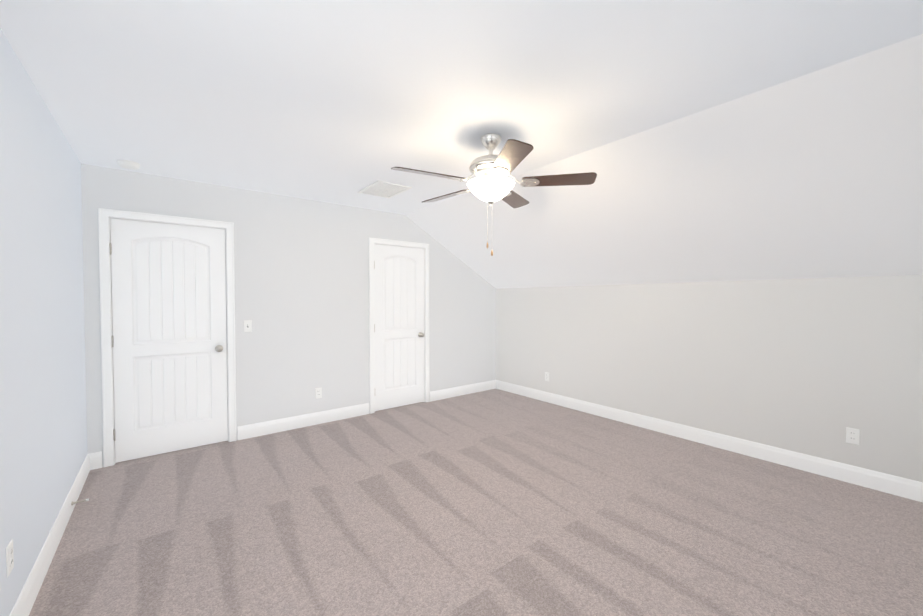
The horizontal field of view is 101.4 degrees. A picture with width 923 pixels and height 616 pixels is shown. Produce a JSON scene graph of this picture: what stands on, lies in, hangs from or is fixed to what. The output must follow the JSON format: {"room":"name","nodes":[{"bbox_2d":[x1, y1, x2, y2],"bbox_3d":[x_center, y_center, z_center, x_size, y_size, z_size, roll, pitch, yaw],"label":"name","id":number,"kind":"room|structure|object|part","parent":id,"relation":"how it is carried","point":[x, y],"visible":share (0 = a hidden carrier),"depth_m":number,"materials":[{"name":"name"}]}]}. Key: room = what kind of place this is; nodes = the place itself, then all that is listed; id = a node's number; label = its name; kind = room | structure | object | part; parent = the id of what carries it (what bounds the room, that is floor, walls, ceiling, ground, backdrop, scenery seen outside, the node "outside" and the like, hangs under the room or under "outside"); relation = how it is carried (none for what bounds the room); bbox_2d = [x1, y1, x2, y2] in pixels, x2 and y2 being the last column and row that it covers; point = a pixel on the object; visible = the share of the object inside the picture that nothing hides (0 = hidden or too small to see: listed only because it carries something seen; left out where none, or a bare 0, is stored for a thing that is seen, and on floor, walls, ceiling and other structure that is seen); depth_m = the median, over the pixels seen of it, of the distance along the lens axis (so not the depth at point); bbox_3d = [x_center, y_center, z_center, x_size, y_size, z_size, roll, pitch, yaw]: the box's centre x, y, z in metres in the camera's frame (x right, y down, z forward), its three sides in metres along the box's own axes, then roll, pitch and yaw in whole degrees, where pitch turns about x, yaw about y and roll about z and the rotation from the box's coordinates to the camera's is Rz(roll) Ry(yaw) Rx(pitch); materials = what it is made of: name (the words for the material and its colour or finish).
{"room":"empty attic bedroom","nodes":[
{"label":"empty attic bedroom","id":0,"kind":"room"},
{"bbox_2d":[0,28,87,615],"bbox_3d":[-1.556,0.049,1.086,0.120,2.590,5.034,-1,2,-38],"label":"wall","id":1,"kind":"structure","parent":0,"point":[43,432],"depth_m":1.84,"materials":[{"name":"white paint"}]},
{"bbox_2d":[6,539,13,577],"bbox_3d":[-1.773,0.983,1.485,0.008,0.115,0.070,-1,2,-38],"label":"electrical outlet","id":2,"kind":"object","parent":1,"relation":"attached to","point":[9,559],"visible":1,"depth_m":1.47,"materials":[{"name":"white plastic"}]},
{"bbox_2d":[9,452,96,615],"bbox_3d":[-1.497,1.277,1.161,0.030,0.132,4.794,-1,2,-38],"label":"baseboard","id":3,"kind":"structure","parent":1,"relation":"attached to","point":[23,606],"depth_m":1.97,"materials":[{"name":"white paint"}]},
{"bbox_2d":[71,498,88,504],"bbox_3d":[-2.463,1.250,2.440,0.078,0.025,0.024,-1,2,-38],"label":"spring door stop","id":4,"kind":"object","parent":3,"relation":"attached to","point":[76,502],"visible":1,"depth_m":2.44,"materials":[{"name":"grey metal"}]},
{"bbox_2d":[81,164,495,466],"bbox_3d":[-1.272,-0.026,4.446,4.740,2.590,0.120,-1,2,-38],"label":"wall","id":5,"kind":"structure","parent":0,"point":[301,273],"depth_m":4.01,"materials":[{"name":"white paint"}]},
{"bbox_2d":[98,208,236,466],"bbox_3d":[-2.587,0.240,3.396,0.940,2.104,0.141,-1,2,-38],"label":"door frame","id":6,"kind":"structure","parent":5,"relation":"attached to","point":[105,215],"depth_m":3.11,"materials":[{"name":"white paint"}]},
{"bbox_2d":[110,218,227,462],"bbox_3d":[-2.569,0.269,3.367,0.807,2.020,0.045,-1,2,-38],"label":"door","id":7,"kind":"structure","parent":5,"relation":"in","point":[169,327],"depth_m":3.33,"materials":[{"name":"white paint"}]},
{"bbox_3d":[-2.870,0.282,3.107,0.012,1.633,0.012,-1,2,-38],"label":"left door hinges","id":8,"kind":"part","parent":7,"relation":"part of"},
{"bbox_2d":[215,345,222,351],"bbox_3d":[-2.272,0.383,3.546,0.067,0.067,0.067,-1,2,-38],"label":"door knob","id":9,"kind":"object","parent":7,"relation":"attached to","point":[218,348],"depth_m":3.53,"materials":[{"name":"grey metal"}]},
{"bbox_2d":[244,320,251,331],"bbox_3d":[-2.097,0.178,3.708,0.070,0.115,0.016,-1,2,-38],"label":"light switch","id":10,"kind":"object","parent":5,"relation":"attached to","point":[247,325],"visible":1,"depth_m":3.71,"materials":[{"name":"white plastic"}]},
{"bbox_2d":[237,403,368,439],"bbox_3d":[-1.641,1.211,4.095,1.366,0.132,0.014,-1,2,-38],"label":"baseboard","id":11,"kind":"structure","parent":5,"relation":"attached to","point":[284,424],"depth_m":4.02,"materials":[{"name":"white paint"}]},
{"bbox_2d":[315,387,321,398],"bbox_3d":[-1.569,0.935,4.149,0.070,0.115,0.008,-1,2,-38],"label":"outlet","id":12,"kind":"object","parent":5,"relation":"attached to","point":[318,392],"visible":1,"depth_m":4.15,"materials":[{"name":"white plastic"}]},
{"bbox_2d":[374,244,423,410],"bbox_3d":[-0.783,0.237,4.789,0.711,2.020,0.035,-1,2,-38],"label":"door","id":13,"kind":"structure","parent":5,"relation":"in","point":[399,317],"depth_m":4.76,"materials":[{"name":"white paint"}]},
{"bbox_2d":[369,237,429,413],"bbox_3d":[-0.801,0.208,4.811,0.851,2.104,0.141,-1,2,-38],"label":"door frame","id":14,"kind":"structure","parent":5,"relation":"attached to","point":[372,392],"depth_m":4.63,"materials":[{"name":"white paint"}]},
{"bbox_2d":[429,380,496,401],"bbox_3d":[0.042,1.181,5.429,1.193,0.132,0.014,-1,2,-38],"label":"baseboard","id":15,"kind":"structure","parent":5,"relation":"attached to","point":[488,385],"depth_m":5.39,"materials":[{"name":"white paint"}]},
{"bbox_2d":[0,0,922,214],"bbox_3d":[-0.417,-1.191,1.961,3.025,0.150,5.034,-1,2,-38],"label":"ceiling","id":16,"kind":"structure","parent":0,"point":[342,102],"depth_m":1.79,"materials":[{"name":"paint"}]},
{"bbox_2d":[117,160,140,169],"bbox_3d":[-2.610,-1.118,2.964,0.140,0.040,0.140,-1,2,-38],"label":"smoke detector","id":17,"kind":"object","parent":16,"relation":"attached to","point":[128,164],"visible":1,"depth_m":2.93,"materials":[{"name":"white plastic"}]},
{"bbox_2d":[358,180,411,197],"bbox_3d":[-0.753,-1.149,3.678,0.345,0.011,0.455,-1,2,-38],"label":"ceiling vent","id":18,"kind":"object","parent":16,"relation":"in","point":[379,188],"visible":0.98,"depth_m":3.66,"materials":[{"name":"white plastic"}]},
{"bbox_2d":[391,133,596,255],"bbox_3d":[0.160,-0.737,2.525,1.288,0.783,1.271,-1,2,-38],"label":"ceiling fan","id":19,"kind":"object","parent":16,"relation":"hanging from","point":[491,184],"visible":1,"depth_m":2.41,"materials":[{"name":"brown wood"}]},
{"bbox_3d":[-0.194,-0.822,2.312,0.465,0.006,0.140,-1,14,-27],"label":"blade","id":20,"kind":"part","parent":19,"relation":"part of","materials":[{"name":"brown wood"}]},
{"label":"blade","id":21,"kind":"part","parent":19,"relation":"part of","materials":[{"name":"brown wood"}]},
{"bbox_3d":[0.195,-0.976,2.505,0.282,0.305,0.282,-1,2,-38],"label":"motor","id":22,"kind":"part","parent":19,"relation":"part of","materials":[{"name":"silver metal"}]},
{"bbox_3d":[0.195,-0.766,2.510,0.316,0.126,0.316,-1,2,-38],"label":"lamp shade","id":23,"kind":"part","parent":19,"relation":"part of","materials":[{"name":"white glass"}]},
{"bbox_3d":[0.262,-0.816,2.077,0.140,0.006,0.465,13,-1,-9],"label":"blade","id":24,"kind":"part","parent":19,"relation":"part of","materials":[{"name":"brown wood"}]},
{"label":"blade","id":25,"kind":"part","parent":19,"relation":"part of","materials":[{"name":"brown wood"}]},
{"bbox_3d":[0.343,-0.851,2.484,0.130,0.074,0.060,0,1,9],"label":"arm","id":26,"kind":"part","parent":19,"relation":"part of"},
{"bbox_3d":[0.625,-0.824,2.438,0.465,0.006,0.140,0,-12,9],"label":"blade","id":27,"kind":"part","parent":19,"relation":"part of","materials":[{"name":"brown wood"}]},
{"bbox_2d":[29,389,922,615],"bbox_3d":[0.255,1.362,2.551,4.740,0.100,5.034,-1,2,-38],"label":"floor","id":28,"kind":"structure","parent":0,"point":[494,502],"depth_m":2.26,"materials":[{"name":"carpet"}]},
{"bbox_2d":[405,34,922,288],"bbox_3d":[1.440,-0.738,3.444,1.715,1.123,5.034,-1,2,-38],"label":"ceiling","id":29,"kind":"structure","parent":0,"point":[817,174],"depth_m":2.58,"materials":[{"name":"paint"}]},
{"bbox_2d":[496,275,922,481],"bbox_3d":[2.065,0.502,3.967,0.120,1.555,5.034,-1,2,-38],"label":"wall","id":30,"kind":"structure","parent":0,"point":[815,367],"depth_m":3.30,"materials":[{"name":"paint"}]},
{"bbox_2d":[545,372,548,380],"bbox_3d":[1.139,0.917,5.041,0.008,0.115,0.070,-1,2,-38],"label":"outlet","id":31,"kind":"object","parent":30,"relation":"attached to","point":[546,376],"visible":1,"depth_m":5.04,"materials":[{"name":"white plastic"}]},
{"bbox_2d":[497,380,922,501],"bbox_3d":[2.012,1.214,3.942,0.014,0.132,4.794,-1,2,-38],"label":"baseboard","id":32,"kind":"structure","parent":30,"relation":"attached to","point":[851,474],"depth_m":3.30,"materials":[{"name":"white paint"}]},
{"bbox_2d":[846,427,859,444],"bbox_3d":[2.909,0.953,2.809,0.008,0.115,0.070,-1,2,-38],"label":"outlet","id":33,"kind":"object","parent":30,"relation":"attached to","point":[852,435],"visible":1,"depth_m":2.81,"materials":[{"name":"white plastic"}]}
]}

